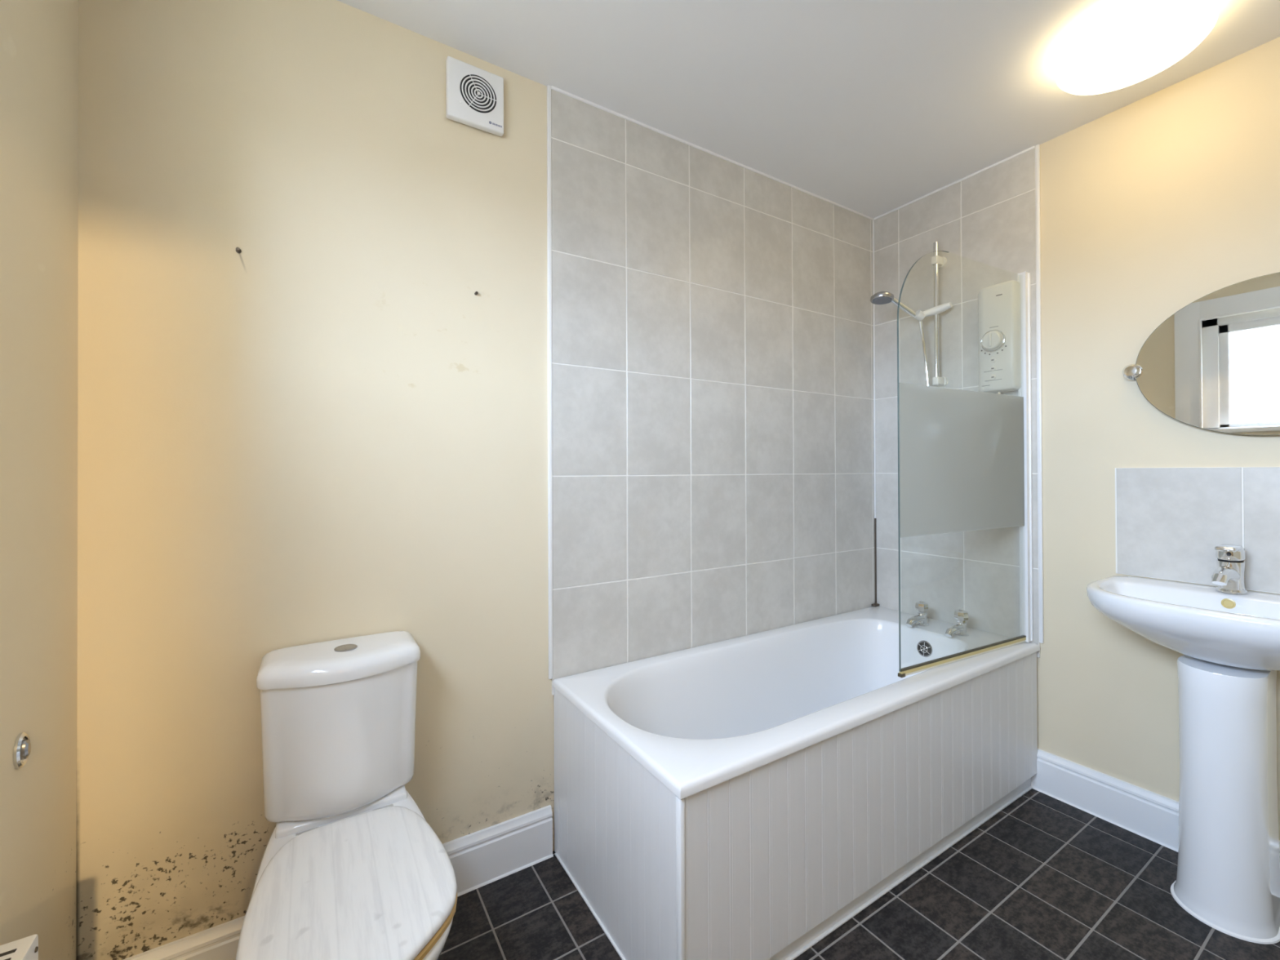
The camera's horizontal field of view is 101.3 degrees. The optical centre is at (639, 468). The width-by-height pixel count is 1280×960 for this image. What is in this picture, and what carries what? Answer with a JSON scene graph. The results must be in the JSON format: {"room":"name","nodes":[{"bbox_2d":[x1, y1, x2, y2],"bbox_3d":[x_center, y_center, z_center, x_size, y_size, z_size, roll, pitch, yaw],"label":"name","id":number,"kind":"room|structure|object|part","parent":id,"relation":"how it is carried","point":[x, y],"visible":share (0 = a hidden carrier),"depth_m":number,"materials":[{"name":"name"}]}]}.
{"room":"bathroom","nodes":[
{"label":"bathroom","id":0,"kind":"room"},
{"bbox_2d":[0,0,78,959],"bbox_3d":[-0.741,-0.010,-0.044,0.460,2.452,2.450,0,0,-32],"label":"wall","id":1,"kind":"structure","parent":0,"point":[39,38],"depth_m":0.96,"materials":[{"name":"beige paint"}]},
{"bbox_2d":[0,933,38,959],"bbox_3d":[-0.716,0.830,0.447,0.102,0.377,0.607,0,0,-32],"label":"heater","id":2,"kind":"object","parent":1,"relation":"attached to","point":[27,948],"visible":1,"depth_m":0.71,"materials":[{"name":"white plastic"}]},
{"bbox_2d":[13,732,31,768],"bbox_3d":[-1.050,0.479,0.896,0.012,0.058,0.045,0,0,-32],"label":"hook","id":3,"kind":"object","parent":1,"relation":"attached to","point":[22,746],"depth_m":0.89,"materials":[{"name":"silver metal"}]},
{"bbox_2d":[76,0,875,959],"bbox_3d":[-0.045,-0.002,1.891,2.974,2.452,0.108,0,0,-32],"label":"wall","id":4,"kind":"structure","parent":0,"point":[319,430],"depth_m":1.46,"materials":[{"name":"beige paint"}]},
{"bbox_2d":[235,247,241,253],"bbox_3d":[-0.962,-0.524,1.258,0.011,0.011,0.015,0,0,-32],"label":"screw","id":5,"kind":"object","parent":4,"relation":"attached to","point":[237,249],"visible":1,"depth_m":1.25,"materials":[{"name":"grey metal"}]},
{"bbox_2d":[123,804,553,959],"bbox_3d":[-0.732,1.149,1.384,1.068,0.150,0.024,0,0,-32],"label":"baseboard","id":6,"kind":"structure","parent":4,"relation":"attached to","point":[481,858],"depth_m":1.54,"materials":[{"name":"white paint"}]},
{"bbox_2d":[445,56,503,136],"bbox_3d":[-0.485,-1.094,1.549,0.164,0.171,0.035,0,0,-32],"label":"fan","id":7,"kind":"object","parent":4,"relation":"attached to","point":[474,95],"visible":1,"depth_m":1.54,"materials":[{"name":"white plastic"}]},
{"bbox_2d":[546,84,552,679],"bbox_3d":[-0.289,-0.279,1.681,0.013,1.899,0.010,0,0,-32],"label":"trim","id":8,"kind":"structure","parent":4,"relation":"attached to","point":[548,87],"depth_m":1.68,"materials":[{"name":"white plastic"}]},
{"bbox_2d":[871,220,879,606],"bbox_3d":[1.142,-0.276,2.560,0.038,1.887,0.023,0,0,-32],"label":"sealant","id":9,"kind":"structure","parent":4,"relation":"attached to","point":[875,604],"depth_m":2.57,"materials":[{"name":"white plastic"}]},
{"bbox_2d":[337,0,1279,217],"bbox_3d":[0.607,-1.276,0.869,2.954,0.080,2.550,0,0,-32],"label":"ceiling","id":10,"kind":"structure","parent":0,"point":[872,108],"depth_m":1.62,"materials":[{"name":"paint"}]},
{"bbox_2d":[551,85,1035,220],"bbox_3d":[0.613,-1.226,1.851,1.699,0.009,0.689,0,0,-32],"label":"sealant","id":11,"kind":"structure","parent":10,"relation":"attached to","point":[553,87],"depth_m":2.10,"materials":[{"name":"white plastic"}]},
{"bbox_2d":[1055,0,1219,95],"bbox_3d":[1.387,-1.188,1.484,0.336,0.096,0.336,0,0,-32],"label":"ceiling light","id":12,"kind":"object","parent":10,"relation":"attached to","point":[1145,38],"visible":1,"depth_m":1.43,"materials":[{"name":"white plastic"}]},
{"bbox_2d":[437,788,1279,959],"bbox_3d":[0.608,1.246,0.850,2.974,0.060,2.550,0,0,-32],"label":"floor","id":13,"kind":"structure","parent":0,"point":[1046,877],"depth_m":1.45,"materials":[{"name":"grey tile"}]},
{"bbox_2d":[235,631,457,959],"bbox_3d":[-0.594,0.829,1.076,0.349,0.785,0.680,0,0,-32],"label":"toilet","id":14,"kind":"object","parent":13,"relation":"on","point":[351,868],"visible":1,"depth_m":1.17,"materials":[{"name":"white ceramic"}]},
{"bbox_3d":[-0.724,0.466,1.284,0.341,0.046,0.195,0,0,-32],"label":"cistern lid","id":15,"kind":"part","parent":14,"relation":"part of","materials":[{"name":"white ceramic"}]},
{"bbox_3d":[-0.538,0.788,0.986,0.342,0.020,0.466,0,0,-32],"label":"lid","id":16,"kind":"part","parent":14,"relation":"part of","materials":[{"name":"white wood"}]},
{"bbox_3d":[-0.537,0.809,0.986,0.342,0.014,0.466,0,0,-32],"label":"seat","id":17,"kind":"part","parent":14,"relation":"part of","materials":[{"name":"brown"}]},
{"bbox_2d":[554,688,676,959],"bbox_3d":[-0.095,0.959,1.403,0.022,0.525,0.665,0,0,-32],"label":"end panel","id":18,"kind":"object","parent":13,"relation":"on","point":[615,821],"visible":0.88,"depth_m":1.34,"materials":[{"name":"white plastic"}]},
{"bbox_2d":[552,606,1039,799],"bbox_3d":[0.620,0.866,1.833,1.691,0.400,0.684,0,0,-32],"label":"bathtub","id":19,"kind":"object","parent":13,"relation":"on","point":[697,719],"visible":0.77,"depth_m":1.87,"materials":[{"name":"white plastic"}]},
{"bbox_2d":[906,600,928,626],"bbox_3d":[1.171,0.616,2.222,0.134,0.101,0.054,0,0,-32],"label":"tap","id":20,"kind":"object","parent":19,"relation":"on","point":[920,620],"visible":1,"depth_m":2.22,"materials":[{"name":"silver metal"}]},
{"bbox_3d":[1.156,0.641,2.212,0.099,0.042,0.032,0,0,-32],"label":"spout","id":21,"kind":"part","parent":20,"relation":"part of","materials":[{"name":"silver metal"}]},
{"bbox_2d":[918,642,929,655],"bbox_3d":[1.163,0.738,2.148,0.010,0.054,0.048,0,0,-32],"label":"grille","id":22,"kind":"object","parent":19,"relation":"attached to","point":[923,647],"depth_m":2.15,"materials":[{"name":"silver metal"}]},
{"bbox_2d":[945,608,968,637],"bbox_3d":[1.256,0.615,2.086,0.134,0.101,0.054,0,0,-32],"label":"tap","id":23,"kind":"object","parent":19,"relation":"on","point":[962,615],"visible":1,"depth_m":2.09,"materials":[{"name":"silver metal"}]},
{"bbox_3d":[1.241,0.640,2.077,0.099,0.042,0.032,0,0,-32],"label":"spout","id":24,"kind":"part","parent":23,"relation":"part of","materials":[{"name":"silver metal"}]},
{"bbox_2d":[897,250,1033,677],"bbox_3d":[1.163,-0.046,1.847,0.764,1.416,0.032,0,0,-28],"label":"screen","id":25,"kind":"object","parent":19,"relation":"on","point":[965,456],"visible":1,"depth_m":1.85,"materials":[{"name":"clear glass"}]},
{"bbox_2d":[675,652,1037,959],"bbox_3d":[0.789,0.957,1.564,1.684,0.525,0.039,0,0,-32],"label":"bath panel","id":26,"kind":"object","parent":13,"relation":"on","point":[772,858],"visible":0.88,"depth_m":1.39,"materials":[{"name":"white paint"}]},
{"bbox_3d":[0.086,0.958,1.112,0.012,0.523,0.019,0,0,-32],"label":"corner post","id":27,"kind":"part","parent":26,"relation":"part of","materials":[{"name":"white paint"}]},
{"bbox_2d":[1170,654,1279,944],"bbox_3d":[1.624,0.880,1.459,0.257,0.670,0.206,0,0,-32],"label":"pedestal","id":28,"kind":"object","parent":13,"relation":"on","point":[1228,877],"visible":0.99,"depth_m":1.39,"materials":[{"name":"white ceramic"}]},
{"bbox_2d":[1086,575,1279,671],"bbox_3d":[1.611,0.448,1.455,0.426,0.173,0.578,0,0,-32],"label":"basin","id":29,"kind":"object","parent":28,"relation":"on","point":[1205,623],"visible":1,"depth_m":1.44,"materials":[{"name":"white ceramic"}]},
{"bbox_2d":[1211,543,1247,594],"bbox_3d":[1.691,0.294,1.515,0.176,0.138,0.062,0,0,-32],"label":"tap","id":30,"kind":"object","parent":29,"relation":"on","point":[1228,575],"visible":1,"depth_m":1.52,"materials":[{"name":"silver metal"}]},
{"bbox_3d":[1.678,0.309,1.507,0.145,0.057,0.043,0,0,-32],"label":"spout","id":31,"kind":"part","parent":30,"relation":"part of","materials":[{"name":"silver metal"}]},
{"bbox_3d":[1.719,0.246,1.533,0.092,0.042,0.059,0,0,-32],"label":"lever","id":32,"kind":"part","parent":30,"relation":"part of","materials":[{"name":"silver metal"}]},
{"bbox_2d":[874,36,1279,839],"bbox_3d":[1.844,-0.011,1.575,0.108,2.452,2.450,0,0,-32],"label":"wall","id":33,"kind":"structure","parent":0,"point":[1165,201],"depth_m":1.84,"materials":[{"name":"beige paint"}]},
{"bbox_2d":[914,241,951,387],"bbox_3d":[1.272,-0.669,2.289,0.146,0.629,0.093,0,0,21],"label":"riser rail","id":34,"kind":"object","parent":33,"relation":"attached to","point":[939,262],"visible":0.99,"depth_m":2.27,"materials":[{"name":"silver metal"}]},
{"bbox_2d":[870,291,1001,394],"bbox_3d":[1.231,-0.343,2.219,0.470,0.844,0.169,0,0,23],"label":"handset","id":35,"kind":"object","parent":34,"relation":"attached to","point":[882,297],"visible":0.52,"depth_m":2.27,"materials":[{"name":"silver metal"}]},
{"bbox_3d":[1.042,-0.723,2.261,0.078,0.011,0.078,0,0,-32],"label":"spray plate","id":36,"kind":"part","parent":35,"relation":"part of","materials":[{"name":"grey"}]},
{"bbox_3d":[1.138,-0.705,2.282,0.183,0.119,0.032,0,0,-11],"label":"handle","id":37,"kind":"part","parent":35,"relation":"part of","materials":[{"name":"silver metal"}]},
{"bbox_3d":[1.286,-0.674,2.279,0.019,0.620,0.019,0,0,-32],"label":"rail","id":38,"kind":"part","parent":34,"relation":"part of","materials":[{"name":"silver metal"}]},
{"bbox_2d":[977,280,1021,393],"bbox_3d":[1.406,-0.514,2.072,0.106,0.417,0.148,0,0,-32],"label":"shower","id":39,"kind":"object","parent":33,"relation":"attached to","point":[998,304],"visible":0.99,"depth_m":2.04,"materials":[{"name":"white plastic"}]},
{"bbox_2d":[1035,144,1044,643],"bbox_3d":[1.519,-0.286,1.997,0.010,1.895,0.012,0,0,-32],"label":"trim","id":40,"kind":"structure","parent":33,"relation":"attached to","point":[1037,146],"depth_m":1.99,"materials":[{"name":"white plastic"}]},
{"bbox_2d":[1031,748,1279,862],"bbox_3d":[1.948,1.138,1.300,0.024,0.150,1.690,0,0,-32],"label":"baseboard","id":41,"kind":"structure","parent":33,"relation":"attached to","point":[1153,816],"depth_m":1.81,"materials":[{"name":"white paint"}]},
{"bbox_2d":[1122,271,1279,435],"bbox_3d":[1.810,-0.326,1.497,0.048,0.462,0.668,0,0,-32],"label":"wall mirror","id":42,"kind":"object","parent":33,"relation":"attached to","point":[1213,364],"visible":1,"depth_m":1.58,"materials":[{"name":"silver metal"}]}
]}

